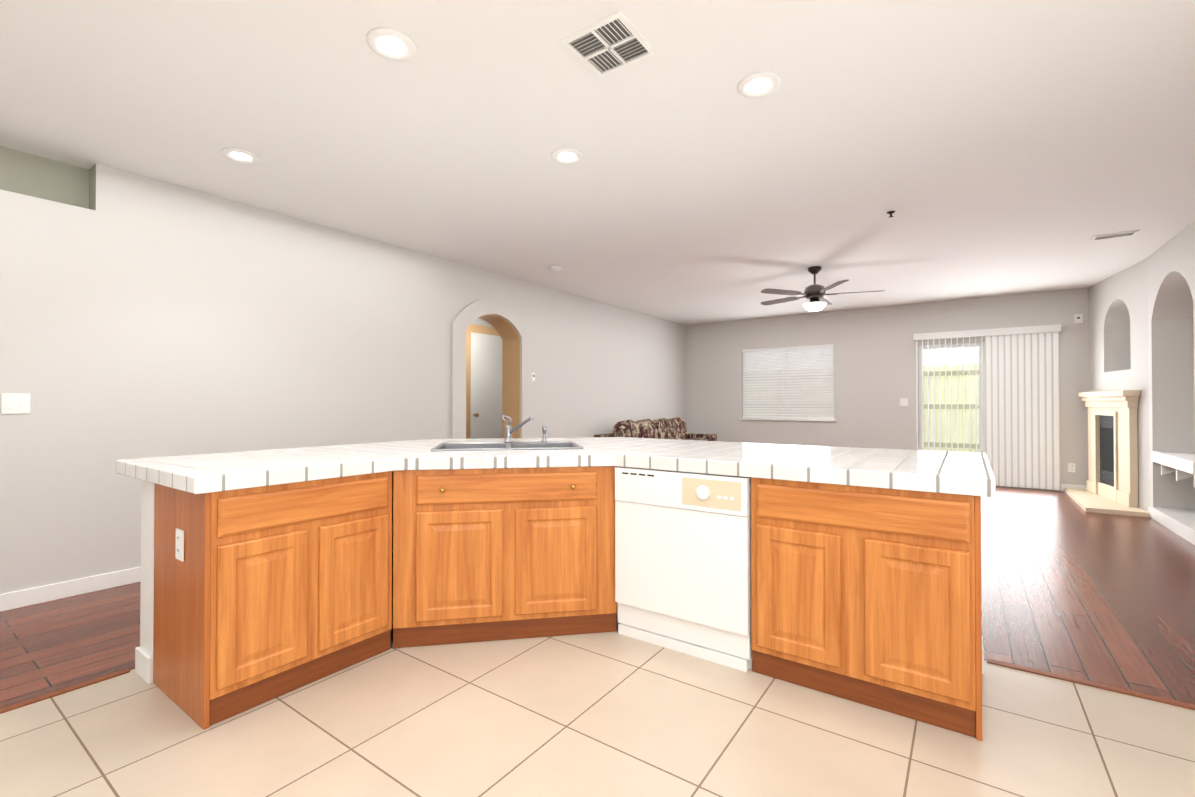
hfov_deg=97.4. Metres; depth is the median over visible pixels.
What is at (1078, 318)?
sensor
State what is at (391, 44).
recessed light
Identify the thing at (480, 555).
base cabinet
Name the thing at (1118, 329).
wall
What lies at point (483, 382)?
door
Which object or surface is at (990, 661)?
threshold
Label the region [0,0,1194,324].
ceiling
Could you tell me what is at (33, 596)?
baseboard
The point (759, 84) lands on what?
recessed light
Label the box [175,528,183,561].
outlet
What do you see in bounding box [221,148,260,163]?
recessed light
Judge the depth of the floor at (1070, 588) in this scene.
3.04 m
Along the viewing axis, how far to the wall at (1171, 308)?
5.41 m
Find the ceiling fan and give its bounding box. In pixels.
[761,266,879,312]
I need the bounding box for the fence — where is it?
[746,363,1045,452]
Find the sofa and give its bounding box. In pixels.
[594,417,716,440]
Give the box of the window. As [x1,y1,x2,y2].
[740,351,836,421]
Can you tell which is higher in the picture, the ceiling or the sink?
the ceiling
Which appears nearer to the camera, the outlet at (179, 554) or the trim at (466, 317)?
the outlet at (179, 554)
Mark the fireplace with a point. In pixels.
(1112, 484)
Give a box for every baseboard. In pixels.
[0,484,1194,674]
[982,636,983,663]
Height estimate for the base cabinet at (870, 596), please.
0.878 m
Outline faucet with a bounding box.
[501,415,532,442]
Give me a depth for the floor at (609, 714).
1.90 m
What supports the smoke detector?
attached to the ceiling
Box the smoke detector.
[550,266,560,270]
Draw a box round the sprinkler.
[887,211,894,217]
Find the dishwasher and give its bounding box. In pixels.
[615,467,751,671]
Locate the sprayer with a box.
[541,425,546,441]
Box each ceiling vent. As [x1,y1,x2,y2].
[561,10,655,77]
[1091,230,1138,240]
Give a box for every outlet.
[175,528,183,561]
[1068,463,1074,471]
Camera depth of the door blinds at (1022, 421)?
7.48 m
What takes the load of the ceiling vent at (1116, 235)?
in the ceiling
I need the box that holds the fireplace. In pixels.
[1065,390,1148,516]
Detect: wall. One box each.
[0,146,684,593]
[140,471,392,682]
[471,320,492,326]
[685,288,1088,490]
[1088,258,1149,510]
[1148,220,1194,529]
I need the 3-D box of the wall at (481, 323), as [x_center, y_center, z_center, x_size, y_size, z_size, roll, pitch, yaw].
[-2.095,-0.103,7.899,0.100,2.770,4.100,0,-1,35]
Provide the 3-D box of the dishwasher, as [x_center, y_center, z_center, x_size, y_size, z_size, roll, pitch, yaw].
[0.546,0.800,2.787,0.707,0.874,0.625,0,-1,35]
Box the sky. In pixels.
[746,347,978,451]
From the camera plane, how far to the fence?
10.21 m
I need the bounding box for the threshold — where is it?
[0,658,1194,713]
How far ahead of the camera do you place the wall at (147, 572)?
2.32 m
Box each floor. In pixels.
[0,486,1194,707]
[0,600,1194,796]
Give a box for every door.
[466,324,501,438]
[919,342,1052,489]
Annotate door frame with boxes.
[476,314,519,437]
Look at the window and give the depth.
9.20 m
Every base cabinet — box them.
[153,471,391,729]
[393,466,616,647]
[751,477,981,740]
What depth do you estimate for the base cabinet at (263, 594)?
2.16 m
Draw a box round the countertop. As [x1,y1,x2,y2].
[116,437,995,496]
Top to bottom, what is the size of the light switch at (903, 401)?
0.120 m
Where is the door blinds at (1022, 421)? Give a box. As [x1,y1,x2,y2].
[913,324,1060,489]
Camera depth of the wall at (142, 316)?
3.89 m
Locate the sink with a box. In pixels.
[430,441,583,450]
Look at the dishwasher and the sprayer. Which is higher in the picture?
the sprayer
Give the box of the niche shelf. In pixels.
[1151,451,1194,486]
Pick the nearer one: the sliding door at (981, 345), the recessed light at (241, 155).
the recessed light at (241, 155)
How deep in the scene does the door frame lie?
6.67 m
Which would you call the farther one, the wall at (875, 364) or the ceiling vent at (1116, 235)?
the wall at (875, 364)
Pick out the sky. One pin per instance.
(954, 356)
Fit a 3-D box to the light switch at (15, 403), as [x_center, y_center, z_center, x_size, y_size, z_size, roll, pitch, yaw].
[-3.442,0.030,3.110,0.010,0.120,0.115,0,-1,35]
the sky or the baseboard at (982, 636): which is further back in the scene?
the sky
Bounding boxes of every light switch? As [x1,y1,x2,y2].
[1,393,30,413]
[900,398,907,405]
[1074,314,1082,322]
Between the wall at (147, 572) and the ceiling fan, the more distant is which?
the ceiling fan
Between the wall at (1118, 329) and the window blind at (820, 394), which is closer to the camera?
the wall at (1118, 329)
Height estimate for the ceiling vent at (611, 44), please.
0.012 m
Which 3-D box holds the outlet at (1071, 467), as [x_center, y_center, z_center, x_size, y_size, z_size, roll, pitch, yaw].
[6.474,0.945,7.170,0.075,0.120,0.008,0,-1,35]
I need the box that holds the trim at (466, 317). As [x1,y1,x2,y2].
[451,299,531,438]
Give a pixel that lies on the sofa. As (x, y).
(671, 428)
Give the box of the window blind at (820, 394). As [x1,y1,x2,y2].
[742,344,833,419]
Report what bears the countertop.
on the wall at (147, 572)
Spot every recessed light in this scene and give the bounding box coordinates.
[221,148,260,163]
[366,27,416,61]
[551,148,583,163]
[737,71,781,97]
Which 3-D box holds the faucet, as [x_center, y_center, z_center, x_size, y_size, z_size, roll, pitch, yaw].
[-0.521,0.197,3.399,0.201,0.180,0.189,0,-1,-10]
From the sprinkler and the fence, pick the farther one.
the fence
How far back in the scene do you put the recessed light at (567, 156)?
3.29 m
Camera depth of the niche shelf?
4.97 m

